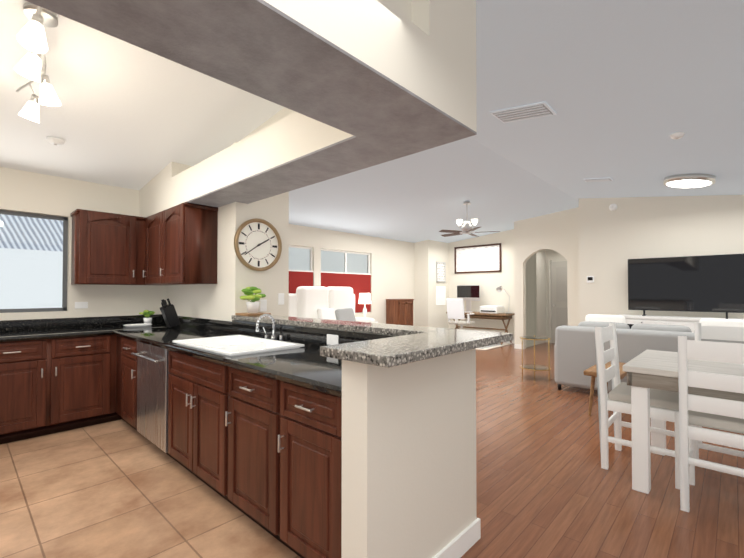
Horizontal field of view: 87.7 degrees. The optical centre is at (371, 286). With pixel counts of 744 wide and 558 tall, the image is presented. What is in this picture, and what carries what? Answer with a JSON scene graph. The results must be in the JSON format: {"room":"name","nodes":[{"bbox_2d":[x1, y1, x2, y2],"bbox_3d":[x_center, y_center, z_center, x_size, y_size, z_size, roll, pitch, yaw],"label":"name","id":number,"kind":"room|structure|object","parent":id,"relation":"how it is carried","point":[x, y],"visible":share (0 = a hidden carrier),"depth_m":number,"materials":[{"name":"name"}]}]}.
{"room":"kitchen","nodes":[
{"label":"kitchen","id":0,"kind":"room"},
{"bbox_2d":[0,167,164,320],"bbox_3d":[-4.566,-0.218,2.667,0.150,3.100,5.810,-1,-1,43],"label":"wall","id":1,"kind":"structure","parent":0,"point":[32,192],"depth_m":4.11,"materials":[{"name":"beige paint"}]},
{"bbox_2d":[0,210,67,312],"bbox_3d":[-3.652,-0.239,3.668,0.040,0.990,1.220,-1,-1,43],"label":"kitchen window","id":2,"kind":"structure","parent":1,"relation":"in","point":[33,260],"depth_m":3.91,"materials":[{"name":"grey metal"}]},
{"bbox_2d":[75,302,87,308],"bbox_3d":[-3.091,0.203,4.122,0.009,0.070,0.114,-1,-1,43],"label":"outlet","id":3,"kind":"object","parent":1,"relation":"attached to","point":[79,305],"visible":1,"depth_m":4.12,"materials":[{"name":"white plastic"}]},
{"bbox_2d":[0,314,163,329],"bbox_3d":[-4.373,0.365,2.731,0.023,0.105,5.380,-1,-1,43],"label":"backsplash","id":4,"kind":"structure","parent":1,"relation":"attached to","point":[56,323],"depth_m":4.02,"materials":[{"name":"black stone"}]},
{"bbox_2d":[70,209,146,284],"bbox_3d":[-2.711,-0.387,4.270,0.367,0.745,0.927,-1,-1,43],"label":"upper cabinet","id":5,"kind":"object","parent":1,"relation":"attached to","point":[107,248],"visible":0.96,"depth_m":4.03,"materials":[{"name":"brown wood"}]},
{"bbox_2d":[0,0,283,189],"bbox_3d":[-3.122,-1.397,1.396,3.880,0.477,5.900,-1,-1,43],"label":"ceiling","id":6,"kind":"structure","parent":0,"point":[127,115],"depth_m":2.97,"materials":[{"name":"white paint"}]},
{"bbox_2d":[14,2,60,122],"bbox_3d":[-1.826,-1.237,2.111,1.178,0.399,0.242,-1,-1,43],"label":"track light","id":7,"kind":"object","parent":6,"relation":"attached to","point":[31,36],"visible":0.98,"depth_m":1.96,"materials":[{"name":"silver metal"}]},
{"bbox_2d":[46,136,64,145],"bbox_3d":[-2.676,-1.217,3.277,0.132,0.048,0.132,-1,-1,43],"label":"smoke detector","id":8,"kind":"object","parent":6,"relation":"attached to","point":[56,141],"visible":1,"depth_m":3.24,"materials":[{"name":"white plastic"}]},
{"bbox_2d":[0,419,300,557],"bbox_3d":[-2.984,1.341,1.261,4.050,0.060,5.950,-1,-1,43],"label":"floor","id":9,"kind":"structure","parent":0,"point":[121,488],"depth_m":2.33,"materials":[{"name":"beige tile"}]},
{"bbox_2d":[0,334,111,444],"bbox_3d":[-3.131,0.908,3.619,0.615,0.875,1.032,-1,-1,43],"label":"base cabinet","id":10,"kind":"object","parent":9,"relation":"on","point":[48,386],"depth_m":3.48,"materials":[{"name":"brown wood"}]},
{"bbox_2d":[0,322,165,341],"bbox_3d":[-4.144,0.435,2.527,0.635,0.040,5.396,-1,-1,43],"label":"countertop","id":11,"kind":"structure","parent":10,"relation":"on","point":[73,331],"depth_m":3.64,"materials":[{"name":"black stone"}]},
{"bbox_2d":[123,323,151,326],"bbox_3d":[-2.546,0.427,4.212,0.280,0.020,0.280,-1,-1,43],"label":"tray","id":12,"kind":"object","parent":11,"relation":"on","point":[137,325],"visible":1,"depth_m":4.21,"materials":[{"name":"white ceramic"}]},
{"bbox_2d":[139,310,154,323],"bbox_3d":[-2.561,0.354,4.410,0.158,0.172,0.152,-1,-1,43],"label":"potted plant","id":13,"kind":"object","parent":11,"relation":"on","point":[147,314],"visible":0.96,"depth_m":4.38,"materials":[{"name":"green plant"}]},
{"bbox_2d":[112,326,247,349],"bbox_3d":[-1.789,0.450,3.557,1.400,0.040,0.676,-1,-1,43],"label":"countertop","id":14,"kind":"structure","parent":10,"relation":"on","point":[162,336],"depth_m":3.43,"materials":[{"name":"black stone"}]},
{"bbox_2d":[160,298,179,327],"bbox_3d":[-2.118,0.280,4.057,0.100,0.302,0.184,-1,-1,43],"label":"knife block","id":15,"kind":"object","parent":14,"relation":"on","point":[170,315],"visible":1,"depth_m":4.02,"materials":[{"name":"black plastic"}]},
{"bbox_2d":[112,334,119,420],"bbox_3d":[-2.212,0.913,3.959,0.304,0.875,0.656,-1,-1,43],"label":"base cabinet","id":16,"kind":"object","parent":9,"relation":"on","point":[115,341],"depth_m":3.82,"materials":[{"name":"brown wood"}]},
{"bbox_2d":[131,341,169,452],"bbox_3d":[-1.598,0.854,3.268,0.665,0.767,0.616,-1,-1,43],"label":"dishwasher","id":17,"kind":"object","parent":9,"relation":"on","point":[153,372],"visible":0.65,"depth_m":3.03,"materials":[{"name":"silver metal"}]},
{"bbox_2d":[120,338,215,430],"bbox_3d":[-1.968,0.910,3.731,0.488,0.875,0.656,-1,-1,43],"label":"base cabinet","id":18,"kind":"object","parent":9,"relation":"on","point":[186,356],"depth_m":3.41,"materials":[{"name":"brown wood"}]},
{"bbox_2d":[166,362,223,497],"bbox_3d":[-0.942,0.983,2.772,0.900,0.700,0.656,-1,-1,43],"label":"base cabinet","id":19,"kind":"object","parent":9,"relation":"on","point":[195,393],"depth_m":2.49,"materials":[{"name":"brown wood"}]},
{"bbox_2d":[224,366,263,528],"bbox_3d":[-0.393,0.888,2.260,0.604,0.875,0.656,-1,-1,43],"label":"base cabinet","id":20,"kind":"object","parent":9,"relation":"on","point":[256,438],"depth_m":2.09,"materials":[{"name":"brown wood"}]},
{"bbox_2d":[264,378,341,557],"bbox_3d":[-0.086,0.884,1.973,0.551,0.875,0.656,-1,-1,43],"label":"base cabinet","id":21,"kind":"object","parent":9,"relation":"on","point":[303,428],"depth_m":1.74,"materials":[{"name":"brown wood"}]},
{"bbox_2d":[224,346,341,397],"bbox_3d":[-0.256,0.429,2.125,0.997,0.040,0.676,-1,-1,43],"label":"countertop","id":22,"kind":"structure","parent":21,"relation":"on","point":[304,366],"depth_m":1.96,"materials":[{"name":"black stone"}]},
{"bbox_2d":[173,335,304,356],"bbox_3d":[-0.967,0.504,2.752,0.890,0.211,0.535,-1,-1,43],"label":"sink","id":23,"kind":"object","parent":22,"relation":"in","point":[234,345],"visible":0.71,"depth_m":2.83,"materials":[{"name":"white ceramic"}]},
{"bbox_2d":[256,314,282,340],"bbox_3d":[-0.801,0.313,2.934,0.229,0.211,0.176,-1,-1,43],"label":"chrome faucet","id":24,"kind":"object","parent":23,"relation":"on","point":[273,336],"visible":1,"depth_m":2.96,"materials":[{"name":"silver metal"}]},
{"bbox_2d":[25,0,476,155],"bbox_3d":[-1.650,-1.326,0.041,0.480,1.002,5.930,-1,-1,43],"label":"soffit","id":25,"kind":"structure","parent":0,"point":[349,86],"depth_m":1.49,"materials":[{"name":"beige paint"}]},
{"bbox_2d":[139,112,403,216],"bbox_3d":[-1.264,-1.276,3.456,3.620,1.002,0.410,-1,-1,43],"label":"soffit","id":26,"kind":"structure","parent":0,"point":[284,154],"depth_m":2.84,"materials":[{"name":"beige paint"}]},
{"bbox_2d":[165,142,475,528],"bbox_3d":[-1.373,-0.208,4.049,5.530,3.120,0.590,-1,-1,43],"label":"wall","id":27,"kind":"structure","parent":0,"point":[221,300],"depth_m":3.71,"materials":[{"name":"beige paint"}]},
{"bbox_2d":[143,202,217,284],"bbox_3d":[-2.012,-0.391,4.011,1.072,0.745,0.352,-1,-1,43],"label":"upper cabinet","id":28,"kind":"object","parent":27,"relation":"attached to","point":[181,244],"visible":1,"depth_m":3.72,"materials":[{"name":"brown wood"}]},
{"bbox_2d":[234,218,281,270],"bbox_3d":[-1.077,-0.393,3.700,0.036,0.500,0.500,-1,-1,43],"label":"wall clock","id":29,"kind":"object","parent":27,"relation":"attached to","point":[257,244],"visible":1,"depth_m":3.70,"materials":[{"name":"white"}]},
{"bbox_2d":[260,300,266,311],"bbox_3d":[-1.048,0.188,3.746,0.009,0.114,0.070,-1,-1,43],"label":"switch plate","id":30,"kind":"object","parent":27,"relation":"attached to","point":[263,305],"visible":1,"depth_m":3.74,"materials":[{"name":"white plastic"}]},
{"bbox_2d":[164,316,395,345],"bbox_3d":[-1.105,0.365,3.367,3.932,0.123,0.022,-1,-1,43],"label":"backsplash","id":31,"kind":"structure","parent":27,"relation":"attached to","point":[308,336],"depth_m":2.94,"materials":[{"name":"black stone"}]},
{"bbox_2d":[278,293,283,304],"bbox_3d":[-0.911,0.130,3.893,0.009,0.114,0.070,-1,-1,43],"label":"switch plate","id":32,"kind":"object","parent":27,"relation":"attached to","point":[280,298],"visible":1,"depth_m":3.89,"materials":[{"name":"white plastic"}]},
{"bbox_2d":[327,334,337,344],"bbox_3d":[-0.262,0.355,2.557,0.114,0.070,0.009,-1,-1,43],"label":"outlet","id":33,"kind":"object","parent":27,"relation":"attached to","point":[332,339],"visible":0.83,"depth_m":2.55,"materials":[{"name":"white plastic"}]},
{"bbox_2d":[232,315,512,367],"bbox_3d":[-0.521,0.267,2.480,2.492,0.037,0.990,-1,-1,43],"label":"bar","id":34,"kind":"object","parent":27,"relation":"on","point":[407,344],"visible":0.94,"depth_m":1.70,"materials":[{"name":"grey stone"}]},
{"bbox_2d":[235,287,270,315],"bbox_3d":[-1.079,0.133,3.516,0.240,0.261,0.251,-1,-1,43],"label":"potted plant","id":35,"kind":"object","parent":34,"relation":"on","point":[253,308],"visible":0.98,"depth_m":3.47,"materials":[{"name":"green plant"}]},
{"bbox_2d":[289,224,413,325],"bbox_3d":[-1.018,-0.135,8.369,0.150,3.100,6.210,-1,-1,43],"label":"wall","id":36,"kind":"structure","parent":0,"point":[392,268],"depth_m":9.47,"materials":[{"name":"beige paint"}]},
{"bbox_2d":[289,245,312,292],"bbox_3d":[-1.720,-0.106,7.588,0.090,1.420,1.390,-1,-1,43],"label":"window","id":37,"kind":"structure","parent":36,"relation":"in","point":[300,267],"depth_m":7.86,"materials":[{"name":"white"}]},
{"bbox_2d":[321,248,370,312],"bbox_3d":[-0.587,-0.088,8.801,0.090,1.420,1.570,-1,-1,43],"label":"window","id":38,"kind":"structure","parent":36,"relation":"in","point":[339,268],"depth_m":8.87,"materials":[{"name":"white"}]},
{"bbox_2d":[341,351,464,557],"bbox_3d":[0.156,0.798,1.723,0.140,1.040,0.660,-1,-1,43],"label":"wall","id":39,"kind":"structure","parent":0,"point":[408,460],"depth_m":1.59,"materials":[{"name":"beige paint"}]},
{"bbox_2d":[433,518,480,557],"bbox_3d":[0.275,1.268,1.731,0.015,0.100,0.845,-1,-1,43],"label":"baseboard","id":40,"kind":"structure","parent":39,"relation":"attached to","point":[462,543],"depth_m":1.91,"materials":[{"name":"white wood"}]},
{"bbox_2d":[414,240,448,327],"bbox_3d":[1.713,-0.097,10.956,0.610,3.100,1.300,-1,-1,43],"label":"wall","id":41,"kind":"structure","parent":0,"point":[428,255],"depth_m":10.47,"materials":[{"name":"beige paint"}]},
{"bbox_2d":[436,286,445,304],"bbox_3d":[1.901,0.260,10.694,0.008,0.520,0.460,-1,-1,43],"label":"calendar","id":42,"kind":"object","parent":41,"relation":"attached to","point":[440,295],"visible":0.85,"depth_m":10.70,"materials":[{"name":"white paper"}]},
{"bbox_2d":[436,262,445,282],"bbox_3d":[1.907,-0.380,10.698,0.023,0.560,0.420,-1,-1,43],"label":"framed picture","id":43,"kind":"object","parent":41,"relation":"attached to","point":[440,271],"visible":0.94,"depth_m":10.70,"materials":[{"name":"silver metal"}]},
{"bbox_2d":[448,229,536,347],"bbox_3d":[2.878,-0.111,10.005,2.390,3.100,0.800,-1,-1,43],"label":"wall","id":44,"kind":"structure","parent":0,"point":[489,283],"depth_m":10.03,"materials":[{"name":"beige paint"}]},
{"bbox_2d":[454,243,500,273],"bbox_3d":[2.815,-0.725,10.394,1.360,0.740,0.023,-1,-1,43],"label":"framed picture","id":45,"kind":"object","parent":44,"relation":"attached to","point":[485,258],"visible":0.94,"depth_m":10.37,"materials":[{"name":"brown wood"}]},
{"bbox_2d":[289,0,743,242],"bbox_3d":[1.695,-1.330,4.149,11.000,0.974,16.500,-1,-1,43],"label":"ceiling","id":46,"kind":"structure","parent":0,"point":[624,90],"depth_m":3.70,"materials":[{"name":"grey paint"}]},
{"bbox_2d":[439,201,499,236],"bbox_3d":[1.703,-1.233,7.005,1.078,0.580,1.093,-1,-1,43],"label":"ceiling fan","id":47,"kind":"object","parent":46,"relation":"hanging from","point":[466,227],"visible":1,"depth_m":6.92,"materials":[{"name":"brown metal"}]},
{"bbox_2d":[490,101,556,122],"bbox_3d":[1.382,-1.585,3.555,0.497,0.084,0.300,-1,-1,43],"label":"ceiling vent","id":48,"kind":"object","parent":46,"relation":"in","point":[529,111],"visible":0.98,"depth_m":3.52,"materials":[{"name":"white metal"}]},
{"bbox_2d":[583,177,613,181],"bbox_3d":[3.319,-1.559,5.687,0.358,0.065,0.180,-1,-1,43],"label":"ceiling vent","id":49,"kind":"object","parent":46,"relation":"in","point":[598,179],"visible":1,"depth_m":5.65,"materials":[{"name":"white metal"}]},
{"bbox_2d":[670,132,684,138],"bbox_3d":[2.913,-1.428,3.697,0.116,0.045,0.116,-1,-1,43],"label":"smoke detector","id":50,"kind":"object","parent":46,"relation":"attached to","point":[677,135],"visible":1,"depth_m":3.67,"materials":[{"name":"white plastic"}]},
{"bbox_2d":[663,173,715,187],"bbox_3d":[4.211,-1.395,5.152,0.544,0.152,0.540,-1,-1,43],"label":"flush ceiling light","id":51,"kind":"object","parent":46,"relation":"attached to","point":[694,180],"visible":1,"depth_m":5.02,"materials":[{"name":"white glass"}]},
{"bbox_2d":[514,207,578,348],"bbox_3d":[3.891,-0.184,8.410,1.570,3.200,0.150,-1,-1,43],"label":"wall","id":52,"kind":"structure","parent":0,"point":[558,232],"depth_m":8.41,"materials":[{"name":"beige paint"}]},
{"bbox_2d":[526,249,566,344],"bbox_3d":[4.489,0.125,9.010,1.520,2.600,1.550,-1,-1,43],"label":"wall","id":53,"kind":"structure","parent":0,"point":[542,257],"depth_m":9.71,"materials":[{"name":"beige paint"}]},
{"bbox_2d":[548,260,567,342],"bbox_3d":[4.815,0.382,9.516,0.920,2.100,0.150,-1,-1,43],"label":"hall door","id":54,"kind":"structure","parent":53,"relation":"in","point":[557,297],"depth_m":9.71,"materials":[{"name":"grey wood"}]},
{"bbox_2d":[461,342,743,557],"bbox_3d":[1.695,1.383,4.109,11.000,0.060,16.500,-1,-1,43],"label":"floor","id":55,"kind":"structure","parent":0,"point":[547,486],"depth_m":2.57,"materials":[{"name":"brown wood"}]},
{"bbox_2d":[288,286,374,322],"bbox_3d":[-0.814,0.707,7.763,0.880,1.400,1.800,-1,-1,43],"label":"sofa","id":56,"kind":"object","parent":55,"relation":"on","point":[329,303],"visible":0.33,"depth_m":7.58,"materials":[{"name":"white fabric"}]},
{"bbox_2d":[386,299,413,325],"bbox_3d":[0.710,0.881,9.772,0.400,1.110,0.650,-1,-1,43],"label":"base cabinet","id":57,"kind":"object","parent":55,"relation":"on","point":[399,311],"visible":0.67,"depth_m":9.59,"materials":[{"name":"brown wood"}]},
{"bbox_2d":[476,343,509,349],"bbox_3d":[2.391,1.427,9.616,1.600,0.014,1.400,-1,-1,43],"label":"rug","id":58,"kind":"object","parent":55,"relation":"on","point":[491,346],"visible":0.29,"depth_m":9.07,"materials":[{"name":"white fabric"}]},
{"bbox_2d":[446,298,474,328],"bbox_3d":[2.195,0.862,9.579,0.626,1.115,0.656,-1,-1,43],"label":"office chair","id":59,"kind":"object","parent":58,"relation":"on","point":[455,309],"visible":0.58,"depth_m":9.36,"materials":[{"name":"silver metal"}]},
{"bbox_2d":[446,312,514,344],"bbox_3d":[2.777,1.046,9.925,1.650,0.736,0.630,-1,-1,43],"label":"desk","id":60,"kind":"object","parent":58,"relation":"on","point":[497,316],"visible":0.56,"depth_m":9.54,"materials":[{"name":"brown wood"}]},
{"bbox_2d":[457,285,479,312],"bbox_3d":[2.472,0.326,10.173,0.680,0.708,0.400,-1,-1,43],"label":"monitor","id":61,"kind":"object","parent":60,"relation":"on","point":[468,294],"visible":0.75,"depth_m":10.24,"materials":[{"name":"white plastic"}]},
{"bbox_2d":[480,305,503,313],"bbox_3d":[3.014,0.585,9.738,0.460,0.178,0.450,-1,-1,43],"label":"printer","id":62,"kind":"object","parent":60,"relation":"on","point":[491,309],"visible":0.98,"depth_m":9.58,"materials":[{"name":"white plastic"}]},
{"bbox_2d":[496,286,511,313],"bbox_3d":[3.229,0.329,9.478,0.460,0.682,0.160,0,-1,-26],"label":"desk lamp","id":63,"kind":"object","parent":60,"relation":"on","point":[499,289],"visible":0.98,"depth_m":9.44,"materials":[{"name":"white metal"}]},
{"bbox_2d":[520,335,550,380],"bbox_3d":[2.437,1.068,5.787,0.436,0.620,0.435,-1,-1,43],"label":"glass side table","id":64,"kind":"object","parent":55,"relation":"on","point":[534,367],"visible":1,"depth_m":5.74,"materials":[{"name":"gold metal"}]},
{"bbox_2d":[583,361,626,414],"bbox_3d":[2.614,1.121,4.233,0.340,0.472,0.830,-1,-1,43],"label":"bench","id":65,"kind":"object","parent":55,"relation":"on","point":[591,371],"visible":0.33,"depth_m":4.06,"materials":[{"name":"brown wood"}]},
{"bbox_2d":[595,323,679,488],"bbox_3d":[2.009,0.820,2.879,0.510,1.030,0.490,-1,-1,43],"label":"dining chair","id":66,"kind":"object","parent":55,"relation":"on","point":[664,405],"visible":0.6,"depth_m":2.84,"materials":[{"name":"white wood"}]},
{"bbox_2d":[554,314,743,394],"bbox_3d":[3.540,0.869,4.723,2.230,0.986,0.975,-1,-1,43],"label":"sofa","id":67,"kind":"object","parent":55,"relation":"on","point":[574,352],"visible":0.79,"depth_m":4.81,"materials":[{"name":"grey fabric"}]},
{"bbox_2d":[619,314,743,331],"bbox_3d":[5.195,0.925,5.615,2.830,0.900,0.470,-1,-1,43],"label":"tv console","id":68,"kind":"object","parent":55,"relation":"on","point":[632,320],"visible":0.15,"depth_m":5.99,"materials":[{"name":"white wood"}]},
{"bbox_2d":[628,254,743,318],"bbox_3d":[4.835,0.010,6.027,1.440,0.938,0.240,-1,-1,43],"label":"screen","id":69,"kind":"object","parent":68,"relation":"on","point":[709,283],"visible":0.98,"depth_m":5.96,"materials":[{"name":"black plastic"}]},
{"bbox_2d":[623,350,743,493],"bbox_3d":[2.745,0.919,2.163,2.120,0.810,0.960,-1,-1,43],"label":"dining table","id":70,"kind":"object","parent":55,"relation":"on","point":[646,370],"visible":0.83,"depth_m":2.50,"materials":[{"name":"white wood"}]},
{"bbox_2d":[678,336,743,511],"bbox_3d":[2.156,0.811,2.297,0.490,1.030,0.510,-1,-1,43],"label":"dining chair","id":71,"kind":"object","parent":55,"relation":"on","point":[716,413],"visible":1,"depth_m":2.22,"materials":[{"name":"white wood"}]},
{"bbox_2d":[693,323,743,458],"bbox_3d":[2.744,0.821,2.925,0.490,1.030,0.510,-1,-1,43],"label":"dining chair","id":72,"kind":"object","parent":55,"relation":"on","point":[720,333],"visible":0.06,"depth_m":3.11,"materials":[{"name":"white wood"}]},
{"bbox_3d":[-0.162,1.111,8.762,0.420,0.620,0.440,-1,-1,43],"label":"table lamp","id":73,"kind":"object","parent":55,"relation":"on","visible":0},
{"bbox_2d":[358,293,370,317],"bbox_3d":[-0.162,0.479,8.772,0.300,0.640,0.300,-1,-1,43],"label":"table lamp","id":74,"kind":"object","parent":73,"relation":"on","point":[364,298],"visible":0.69,"depth_m":8.67,"materials":[{"name":"white fabric"}]},
{"bbox_2d":[579,195,743,322],"bbox_3d":[6.343,-0.227,5.470,6.030,3.200,0.800,-1,-1,43],"label":"wall","id":75,"kind":"structure","parent":0,"point":[611,243],"depth_m":6.57,"materials":[{"name":"beige paint"}]},
{"bbox_2d":[587,276,593,282],"bbox_3d":[3.996,-0.123,7.093,0.120,0.120,0.026,-1,-1,43],"label":"thermostat","id":76,"kind":"object","parent":75,"relation":"attached to","point":[590,279],"visible":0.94,"depth_m":7.08,"materials":[{"name":"white plastic"}]},
{"bbox_2d":[609,204,616,210],"bbox_3d":[4.259,-1.397,6.852,0.132,0.132,0.046,-1,-1,43],"label":"smoke detector","id":77,"kind":"object","parent":75,"relation":"attached to","point":[612,207],"visible":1,"depth_m":6.84,"materials":[{"name":"white plastic"}]}
]}

